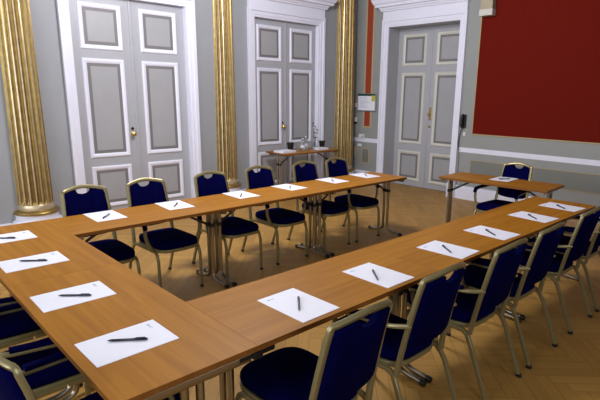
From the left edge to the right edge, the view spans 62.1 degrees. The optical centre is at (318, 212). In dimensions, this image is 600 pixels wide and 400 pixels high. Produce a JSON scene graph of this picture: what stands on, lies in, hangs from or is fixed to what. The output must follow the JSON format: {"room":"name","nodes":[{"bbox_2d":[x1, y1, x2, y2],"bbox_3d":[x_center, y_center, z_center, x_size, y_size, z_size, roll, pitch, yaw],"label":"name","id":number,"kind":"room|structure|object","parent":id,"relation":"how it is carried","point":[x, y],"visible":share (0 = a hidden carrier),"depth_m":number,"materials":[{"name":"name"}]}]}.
{"room":"conference room","nodes":[
{"label":"conference room","id":0,"kind":"room"},
{"bbox_2d":[0,0,357,224],"bbox_3d":[-2.567,-1.997,6.349,9.430,4.100,0.200,-12,18,-42],"label":"wall","id":1,"kind":"structure","parent":0,"point":[44,18],"depth_m":6.96,"materials":[{"name":"paint"}]},
{"bbox_2d":[56,0,201,197],"bbox_3d":[-2.304,-1.552,6.436,2.039,3.200,0.201,-12,18,-42],"label":"trim","id":2,"kind":"structure","parent":1,"relation":"attached to","point":[63,15],"depth_m":6.17,"materials":[{"name":"white paint"}]},
{"bbox_2d":[68,0,192,209],"bbox_3d":[-2.409,-1.357,6.593,1.509,2.745,0.125,-12,18,-42],"label":"door","id":3,"kind":"structure","parent":1,"relation":"in","point":[130,57],"depth_m":6.53,"materials":[{"name":"paint"}]},
{"bbox_2d":[0,177,324,225],"bbox_3d":[-2.563,-0.033,6.692,8.900,0.120,0.025,-12,18,-42],"label":"baseboard","id":4,"kind":"structure","parent":1,"relation":"attached to","point":[324,177],"depth_m":5.74,"materials":[{"name":"white paint"}]},
{"bbox_2d":[255,17,317,184],"bbox_3d":[-0.544,-1.751,8.336,1.351,2.745,0.125,-12,18,-42],"label":"door","id":5,"kind":"structure","parent":1,"relation":"in","point":[286,53],"depth_m":8.27,"materials":[{"name":"paint"}]},
{"bbox_2d":[247,0,336,178],"bbox_3d":[-0.438,-1.946,8.179,1.881,3.200,0.201,-12,18,-42],"label":"trim","id":6,"kind":"structure","parent":1,"relation":"attached to","point":[312,12],"depth_m":7.95,"materials":[{"name":"white paint"}]},
{"bbox_2d":[0,183,599,399],"bbox_3d":[0.474,0.828,3.762,9.470,0.100,8.915,-12,18,-42],"label":"floor","id":7,"kind":"structure","parent":0,"point":[570,370],"depth_m":3.92,"materials":[{"name":"brown wood"}]},
{"bbox_2d":[0,0,61,224],"bbox_3d":[-3.231,-1.777,5.400,0.580,4.098,0.290,-12,18,-42],"label":"fluted column","id":8,"kind":"structure","parent":7,"relation":"on","point":[35,200],"depth_m":5.56,"materials":[{"name":"gold paint"}]},
{"bbox_2d":[0,296,82,386],"bbox_3d":[-1.671,0.555,2.663,0.636,0.895,0.526,-12,18,-42],"label":"armchair","id":9,"kind":"object","parent":7,"relation":"on","point":[18,327],"visible":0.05,"depth_m":2.56,"materials":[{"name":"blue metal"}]},
{"bbox_2d":[0,303,90,398],"bbox_3d":[-1.284,0.661,2.244,0.636,0.895,0.526,-12,18,-42],"label":"armchair","id":10,"kind":"object","parent":7,"relation":"on","point":[55,378],"visible":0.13,"depth_m":2.15,"materials":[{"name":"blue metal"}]},
{"bbox_2d":[0,219,117,399],"bbox_3d":[-1.737,0.544,3.092,0.540,0.707,1.264,-12,18,-42],"label":"folding table","id":11,"kind":"object","parent":7,"relation":"on","point":[51,237],"visible":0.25,"depth_m":2.89,"materials":[{"name":"brown wood"}]},
{"bbox_2d":[0,230,36,243],"bbox_3d":[-1.985,0.159,3.159,0.310,0.002,0.219,-12,18,-42],"label":"sheet","id":12,"kind":"object","parent":11,"relation":"on","point":[22,235],"visible":1,"depth_m":3.20,"materials":[{"name":"white paper"}]},
{"bbox_2d":[0,237,15,238],"bbox_3d":[-1.990,0.156,3.139,0.147,0.013,0.010,-1,14,-6],"label":"pen","id":13,"kind":"object","parent":12,"relation":"on","point":[0,237],"visible":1,"depth_m":3.14,"materials":[{"name":"black plastic"}]},
{"bbox_2d":[0,251,68,272],"bbox_3d":[-1.570,0.266,2.740,0.310,0.002,0.219,-12,18,-42],"label":"sheet","id":14,"kind":"object","parent":11,"relation":"on","point":[13,265],"visible":1,"depth_m":2.72,"materials":[{"name":"white paper"}]},
{"bbox_2d":[19,259,46,261],"bbox_3d":[-1.568,0.260,2.734,0.147,0.013,0.010,-1,14,-6],"label":"pen","id":15,"kind":"object","parent":14,"relation":"on","point":[39,259],"visible":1,"depth_m":2.73,"materials":[{"name":"black plastic"}]},
{"bbox_2d":[0,352,179,399],"bbox_3d":[-0.828,0.768,1.824,0.526,0.895,0.636,12,17,39],"label":"armchair","id":16,"kind":"object","parent":7,"relation":"on","point":[14,385],"visible":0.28,"depth_m":1.47,"materials":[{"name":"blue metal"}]},
{"bbox_2d":[60,184,140,274],"bbox_3d":[-1.704,0.261,3.881,0.424,0.895,0.636,-11,18,-41],"label":"banquet chair","id":17,"kind":"object","parent":7,"relation":"on","point":[96,199],"visible":0.52,"depth_m":3.93,"materials":[{"name":"blue fabric"}]},
{"bbox_2d":[8,262,257,399],"bbox_3d":[-0.863,0.769,2.207,0.540,0.707,1.264,-12,18,-42],"label":"folding table","id":18,"kind":"object","parent":7,"relation":"on","point":[205,349],"visible":0.86,"depth_m":1.95,"materials":[{"name":"brown wood"}]},
{"bbox_2d":[29,281,116,312],"bbox_3d":[-1.128,0.380,2.292,0.310,0.002,0.219,-12,18,-42],"label":"sheet","id":19,"kind":"object","parent":18,"relation":"on","point":[50,301],"visible":1,"depth_m":2.28,"materials":[{"name":"white paper"}]},
{"bbox_2d":[58,293,90,295],"bbox_3d":[-1.117,0.375,2.281,0.147,0.013,0.010,0,14,-3],"label":"pen","id":20,"kind":"object","parent":19,"relation":"on","point":[81,294],"visible":1,"depth_m":2.28,"materials":[{"name":"black plastic"}]},
{"bbox_2d":[74,319,178,367],"bbox_3d":[-0.721,0.485,1.881,0.310,0.002,0.219,-12,19,-43],"label":"sheet","id":21,"kind":"object","parent":18,"relation":"on","point":[100,351],"visible":1,"depth_m":1.86,"materials":[{"name":"white paper"}]},
{"bbox_2d":[107,337,147,341],"bbox_3d":[-0.721,0.477,1.880,0.147,0.013,0.010,-1,14,-7],"label":"pen","id":22,"kind":"object","parent":21,"relation":"on","point":[135,338],"visible":1,"depth_m":1.88,"materials":[{"name":"black plastic"}]},
{"bbox_2d":[240,344,274,362],"bbox_3d":[-0.237,0.532,1.884,0.170,0.030,0.040,-12,18,-42],"label":"connector","id":23,"kind":"object","parent":18,"relation":"attached to","point":[259,354],"visible":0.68,"depth_m":1.87,"materials":[{"name":"black plastic"}]},
{"bbox_2d":[48,198,228,288],"bbox_3d":[-1.357,0.346,3.935,1.206,0.707,0.540,-12,18,-42],"label":"folding table","id":24,"kind":"object","parent":7,"relation":"on","point":[80,226],"visible":0.61,"depth_m":3.82,"materials":[{"name":"brown wood"}]},
{"bbox_2d":[83,210,126,221],"bbox_3d":[-1.610,0.020,3.757,0.219,0.002,0.310,-12,18,-41],"label":"sheet","id":25,"kind":"object","parent":24,"relation":"on","point":[97,216],"visible":1,"depth_m":3.75,"materials":[{"name":"white paper"}]},
{"bbox_2d":[155,200,194,209],"bbox_3d":[-1.198,-0.067,4.145,0.219,0.002,0.310,-10,17,-39],"label":"sheet","id":26,"kind":"object","parent":24,"relation":"on","point":[169,205],"visible":0.98,"depth_m":4.13,"materials":[{"name":"white paper"}]},
{"bbox_2d":[126,178,203,287],"bbox_3d":[-1.322,0.180,4.238,0.526,0.895,0.636,-12,19,-43],"label":"armchair","id":27,"kind":"object","parent":7,"relation":"on","point":[171,240],"visible":0.73,"depth_m":4.22,"materials":[{"name":"blue fabric"}]},
{"bbox_2d":[212,0,242,191],"bbox_3d":[-1.305,-2.187,7.212,0.540,4.098,0.270,-12,18,-42],"label":"fluted column","id":28,"kind":"structure","parent":7,"relation":"on","point":[226,142],"depth_m":7.30,"materials":[{"name":"gold paint"}]},
{"bbox_2d":[192,171,262,277],"bbox_3d":[-0.859,0.082,4.671,0.424,0.895,0.636,-12,18,-42],"label":"banquet chair","id":29,"kind":"object","parent":7,"relation":"on","point":[232,227],"visible":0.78,"depth_m":4.66,"materials":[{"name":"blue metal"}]},
{"bbox_2d":[196,183,332,285],"bbox_3d":[-0.485,0.162,4.749,1.206,0.707,0.540,-12,18,-42],"label":"folding table","id":30,"kind":"object","parent":7,"relation":"on","point":[268,195],"visible":0.88,"depth_m":4.50,"materials":[{"name":"brown wood"}]},
{"bbox_2d":[222,191,259,198],"bbox_3d":[-0.715,-0.171,4.601,0.219,0.002,0.310,-11,18,-41],"label":"sheet","id":31,"kind":"object","parent":30,"relation":"on","point":[236,194],"visible":1,"depth_m":4.60,"materials":[{"name":"white paper"}]},
{"bbox_2d":[271,184,306,190],"bbox_3d":[-0.294,-0.261,5.002,0.310,0.002,0.219,13,18,42],"label":"sheet","id":32,"kind":"object","parent":30,"relation":"on","point":[282,186],"visible":1,"depth_m":4.98,"materials":[{"name":"white paper"}]},
{"bbox_2d":[241,165,307,264],"bbox_3d":[-0.440,-0.006,5.062,0.526,0.895,0.636,-12,18,-42],"label":"armchair","id":33,"kind":"object","parent":7,"relation":"on","point":[276,217],"visible":0.63,"depth_m":5.04,"materials":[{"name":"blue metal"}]},
{"bbox_2d":[266,147,339,184],"bbox_3d":[-0.246,-0.694,8.317,1.169,0.707,0.540,-12,18,-42],"label":"folding table","id":34,"kind":"object","parent":7,"relation":"on","point":[309,151],"visible":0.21,"depth_m":7.97,"materials":[{"name":"brown wood"}]},
{"bbox_2d":[274,149,295,152],"bbox_3d":[-0.533,-0.983,7.924,0.222,0.030,0.284,13,18,42],"label":"paper stack","id":35,"kind":"object","parent":34,"relation":"on","point":[283,150],"visible":1,"depth_m":7.88,"materials":[{"name":"white paper"}]},
{"bbox_2d":[287,142,293,149],"bbox_3d":[-0.464,-1.106,8.219,0.125,0.133,0.125,-12,18,-42],"label":"plant pot","id":36,"kind":"object","parent":34,"relation":"on","point":[290,145],"visible":0.99,"depth_m":8.18,"materials":[{"name":"black"}]},
{"bbox_2d":[300,138,304,149],"bbox_3d":[-0.258,-1.137,8.214,0.081,0.200,0.081,-12,18,-42],"label":"water bottle","id":37,"kind":"object","parent":34,"relation":"on","point":[302,144],"visible":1,"depth_m":8.19,"materials":[{"name":"clear glass"}]},
{"bbox_2d":[304,136,307,149],"bbox_3d":[-0.213,-1.175,8.335,0.073,0.220,0.073,-12,18,-42],"label":"water bottle","id":38,"kind":"object","parent":34,"relation":"on","point":[305,139],"visible":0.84,"depth_m":8.31,"materials":[{"name":"clear glass"}]},
{"bbox_2d":[312,122,318,146],"bbox_3d":[-0.056,-1.316,8.438,0.147,0.449,0.065,-7,16,-31],"label":"flower vase","id":39,"kind":"object","parent":34,"relation":"on","point":[313,122],"visible":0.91,"depth_m":8.42,"materials":[{"name":"clear glass"}]},
{"bbox_2d":[314,147,328,149],"bbox_3d":[0.029,-1.088,8.395,0.224,0.030,0.172,-11,18,-40],"label":"napkin stack","id":40,"kind":"object","parent":34,"relation":"on","point":[315,148],"visible":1,"depth_m":8.35,"materials":[{"name":"paper"}]},
{"bbox_2d":[319,140,324,146],"bbox_3d":[0.062,-1.198,8.643,0.117,0.128,0.117,-12,18,-42],"label":"plant pot","id":41,"kind":"object","parent":34,"relation":"on","point":[321,143],"visible":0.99,"depth_m":8.61,"materials":[{"name":"black"}]},
{"bbox_2d":[186,248,439,399],"bbox_3d":[0.024,0.699,2.549,1.222,0.707,0.540,-12,18,-42],"label":"folding table","id":42,"kind":"object","parent":7,"relation":"on","point":[238,309],"visible":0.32,"depth_m":2.35,"materials":[{"name":"brown wood"}]},
{"bbox_2d":[257,288,339,322],"bbox_3d":[-0.093,0.408,2.234,0.219,0.002,0.310,-12,19,-43],"label":"sheet","id":43,"kind":"object","parent":42,"relation":"on","point":[286,302],"visible":1,"depth_m":2.22,"materials":[{"name":"white paper"}]},
{"bbox_2d":[297,296,299,309],"bbox_3d":[-0.088,0.402,2.227,0.010,0.013,0.147,0,14,-4],"label":"pen","id":44,"kind":"object","parent":43,"relation":"on","point":[298,297],"visible":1,"depth_m":2.23,"materials":[{"name":"black plastic"}]},
{"bbox_2d":[342,263,414,287],"bbox_3d":[0.312,0.323,2.613,0.219,0.002,0.310,-12,18,-42],"label":"sheet","id":45,"kind":"object","parent":42,"relation":"on","point":[387,278],"visible":1,"depth_m":2.60,"materials":[{"name":"white paper"}]},
{"bbox_2d":[235,298,391,399],"bbox_3d":[-0.035,0.715,2.094,0.424,0.895,0.636,-12,19,-43],"label":"banquet chair","id":46,"kind":"object","parent":7,"relation":"on","point":[347,360],"visible":1,"depth_m":1.91,"materials":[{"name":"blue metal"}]},
{"bbox_2d":[287,160,349,249],"bbox_3d":[0.019,-0.103,5.491,0.424,0.895,0.636,-12,18,-42],"label":"banquet chair","id":47,"kind":"object","parent":7,"relation":"on","point":[309,172],"visible":0.7,"depth_m":5.47,"materials":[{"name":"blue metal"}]},
{"bbox_2d":[333,0,354,173],"bbox_3d":[0.560,-2.574,8.926,0.626,4.098,0.313,-12,18,-42],"label":"fluted column","id":48,"kind":"structure","parent":7,"relation":"on","point":[344,84],"depth_m":8.94,"materials":[{"name":"gold paint"}]},
{"bbox_2d":[321,157,379,241],"bbox_3d":[0.387,-0.181,5.835,0.526,0.895,0.636,-12,18,-42],"label":"armchair","id":49,"kind":"object","parent":7,"relation":"on","point":[340,167],"visible":0.62,"depth_m":5.81,"materials":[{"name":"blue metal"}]},
{"bbox_2d":[297,172,406,256],"bbox_3d":[0.386,-0.022,5.563,1.206,0.707,0.540,-12,18,-42],"label":"folding table","id":50,"kind":"object","parent":7,"relation":"on","point":[354,182],"visible":0.76,"depth_m":5.38,"materials":[{"name":"brown wood"}]},
{"bbox_2d":[315,177,348,183],"bbox_3d":[0.152,-0.355,5.418,0.219,0.002,0.310,-11,18,-41],"label":"sheet","id":51,"kind":"object","parent":50,"relation":"on","point":[335,180],"visible":0.96,"depth_m":5.41,"materials":[{"name":"white paper"}]},
{"bbox_2d":[349,173,380,177],"bbox_3d":[0.537,-0.437,5.777,0.219,0.002,0.310,-10,17,-38],"label":"sheet","id":52,"kind":"object","parent":50,"relation":"on","point":[356,174],"visible":1,"depth_m":5.77,"materials":[{"name":"white paper"}]},
{"bbox_2d":[332,262,465,399],"bbox_3d":[0.382,0.614,2.537,0.526,0.895,0.636,-12,18,-42],"label":"armchair","id":53,"kind":"object","parent":7,"relation":"on","point":[405,341],"visible":0.62,"depth_m":2.30,"materials":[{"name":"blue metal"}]},
{"bbox_2d":[366,217,535,382],"bbox_3d":[0.908,0.512,3.374,1.222,0.707,0.540,-12,18,-42],"label":"folding table","id":54,"kind":"object","parent":7,"relation":"on","point":[404,247],"visible":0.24,"depth_m":3.19,"materials":[{"name":"brown wood"}]},
{"bbox_2d":[416,240,478,258],"bbox_3d":[0.794,0.222,3.058,0.310,0.002,0.219,13,18,42],"label":"sheet","id":55,"kind":"object","parent":54,"relation":"on","point":[459,252],"visible":0.96,"depth_m":3.05,"materials":[{"name":"white paper"}]},
{"bbox_2d":[464,225,520,239],"bbox_3d":[1.200,0.134,3.446,0.219,0.002,0.310,-11,18,-40],"label":"sheet","id":56,"kind":"object","parent":54,"relation":"on","point":[499,234],"visible":0.96,"depth_m":3.44,"materials":[{"name":"white paper"}]},
{"bbox_2d":[406,238,527,399],"bbox_3d":[0.847,0.522,2.945,0.526,0.895,0.636,-12,18,-42],"label":"armchair","id":57,"kind":"object","parent":7,"relation":"on","point":[473,308],"visible":0.56,"depth_m":2.71,"materials":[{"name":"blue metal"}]},
{"bbox_2d":[439,172,564,222],"bbox_3d":[2.017,-0.019,5.646,1.219,0.707,0.520,13,18,42],"label":"folding table","id":58,"kind":"object","parent":7,"relation":"on","point":[544,188],"visible":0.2,"depth_m":5.50,"materials":[{"name":"brown wood"}]},
{"bbox_2d":[489,176,516,181],"bbox_3d":[2.109,-0.386,5.658,0.219,0.002,0.310,13,18,42],"label":"sheet","id":59,"kind":"object","parent":58,"relation":"on","point":[496,178],"visible":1,"depth_m":5.63,"materials":[{"name":"white paper"}]},
{"bbox_2d":[473,162,532,214],"bbox_3d":[2.080,-0.106,5.623,0.636,0.895,0.526,-11,18,-41],"label":"armchair","id":60,"kind":"object","parent":7,"relation":"on","point":[508,169],"visible":0.65,"depth_m":5.66,"materials":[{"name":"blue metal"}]},
{"bbox_2d":[446,222,565,368],"bbox_3d":[1.237,0.440,3.309,0.526,0.895,0.636,-12,18,-42],"label":"armchair","id":61,"kind":"object","parent":7,"relation":"on","point":[543,251],"visible":0.52,"depth_m":3.07,"materials":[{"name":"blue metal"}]},
{"bbox_2d":[468,196,595,319],"bbox_3d":[1.791,0.326,4.200,1.222,0.707,0.540,-12,18,-42],"label":"folding table","id":62,"kind":"object","parent":7,"relation":"on","point":[531,205],"visible":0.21,"depth_m":4.04,"materials":[{"name":"brown wood"}]},
{"bbox_2d":[508,211,558,222],"bbox_3d":[1.687,0.029,3.911,0.219,0.002,0.310,-10,17,-38],"label":"sheet","id":63,"kind":"object","parent":62,"relation":"on","point":[540,218],"visible":1,"depth_m":3.91,"materials":[{"name":"white paper"}]},
{"bbox_2d":[539,202,585,211],"bbox_3d":[2.094,-0.054,4.279,0.219,0.002,0.310,-10,17,-39],"label":"sheet","id":64,"kind":"object","parent":62,"relation":"on","point":[549,204],"visible":1,"depth_m":4.28,"materials":[{"name":"white paper"}]},
{"bbox_2d":[513,206,599,334],"bbox_3d":[1.721,0.337,3.761,0.526,0.895,0.636,-12,18,-42],"label":"armchair","id":65,"kind":"object","parent":7,"relation":"on","point":[561,264],"visible":0.61,"depth_m":3.52,"materials":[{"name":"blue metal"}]},
{"bbox_2d":[530,216,599,311],"bbox_3d":[2.118,0.253,4.132,0.526,0.895,0.636,-12,18,-42],"label":"armchair","id":66,"kind":"object","parent":7,"relation":"on","point":[591,250],"visible":0.28,"depth_m":3.90,"materials":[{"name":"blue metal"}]},
{"bbox_2d":[353,0,599,206],"bbox_3d":[3.854,-1.898,6.308,0.360,4.100,8.775,-12,18,-42],"label":"wall","id":67,"kind":"structure","parent":0,"point":[528,146],"depth_m":7.62,"materials":[{"name":"paint"}]},
{"bbox_2d":[353,146,355,155],"bbox_3d":[0.692,-1.194,9.563,0.030,0.200,0.055,-12,18,-42],"label":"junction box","id":68,"kind":"object","parent":67,"relation":"attached to","point":[354,147],"visible":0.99,"depth_m":9.55,"materials":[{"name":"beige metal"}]},
{"bbox_2d":[361,147,369,163],"bbox_3d":[0.882,-1.085,9.400,0.008,0.290,0.195,-12,18,-42],"label":"trim","id":69,"kind":"structure","parent":67,"relation":"attached to","point":[364,151],"depth_m":9.40,"materials":[{"name":"paint"}]},
{"bbox_2d":[357,93,376,111],"bbox_3d":[0.885,-2.034,9.158,0.024,0.320,0.450,-12,18,-42],"label":"notice board","id":70,"kind":"object","parent":67,"relation":"attached to","point":[365,102],"visible":1,"depth_m":9.14,"materials":[{"name":"white paper"}]},
{"bbox_2d":[363,0,374,127],"bbox_3d":[0.919,-2.990,8.930,0.008,2.885,0.195,-12,18,-42],"label":"trim","id":71,"kind":"structure","parent":67,"relation":"attached to","point":[370,17],"depth_m":8.97,"materials":[{"name":"red paint"}]},
{"bbox_2d":[371,0,470,197],"bbox_3d":[1.614,-1.942,8.281,0.201,3.200,1.914,-12,18,-42],"label":"trim","id":72,"kind":"structure","parent":67,"relation":"attached to","point":[396,13],"depth_m":8.03,"materials":[{"name":"white paint"}]},
{"bbox_2d":[383,20,459,191],"bbox_3d":[1.806,-1.762,8.517,0.341,2.745,1.384,-12,18,-42],"label":"door","id":73,"kind":"structure","parent":67,"relation":"in","point":[422,63],"depth_m":8.67,"materials":[{"name":"paint"}]},
{"bbox_2d":[457,114,466,172],"bbox_3d":[2.239,-1.000,7.898,0.100,1.126,0.104,-12,18,-42],"label":"wall telephone","id":74,"kind":"object","parent":67,"relation":"attached to","point":[463,118],"visible":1,"depth_m":7.78,"materials":[{"name":"black plastic"}]},
{"bbox_2d":[354,169,580,215],"bbox_3d":[3.620,0.004,6.704,0.025,0.210,8.575,-12,18,-42],"label":"baseboard","id":75,"kind":"structure","parent":67,"relation":"attached to","point":[464,192],"depth_m":7.83,"materials":[{"name":"white paint"}]},
{"bbox_2d":[353,137,599,165],"bbox_3d":[3.650,-0.662,6.563,0.034,0.074,8.575,-12,18,-42],"label":"trim","id":76,"kind":"structure","parent":67,"relation":"attached to","point":[461,149],"depth_m":7.22,"materials":[{"name":"white paint"}]},
{"bbox_2d":[479,0,495,16],"bbox_3d":[2.457,-3.148,7.161,0.124,0.587,0.208,-12,18,-42],"label":"loudspeaker","id":77,"kind":"object","parent":67,"relation":"attached to","point":[487,7],"visible":1,"depth_m":7.16,"materials":[{"name":"beige metal"}]},
{"bbox_2d":[469,160,599,194],"bbox_3d":[3.215,-0.496,7.037,0.008,0.265,2.380,-12,18,-42],"label":"wall panel","id":78,"kind":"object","parent":67,"relation":"attached to","point":[589,183],"depth_m":6.92,"materials":[{"name":"paint"}]},
{"bbox_2d":[471,0,599,144],"bbox_3d":[4.028,-2.195,5.779,0.012,2.870,4.700,-12,18,-42],"label":"wall panel","id":79,"kind":"object","parent":67,"relation":"attached to","point":[538,71],"depth_m":6.87,"materials":[{"name":"red fabric"}]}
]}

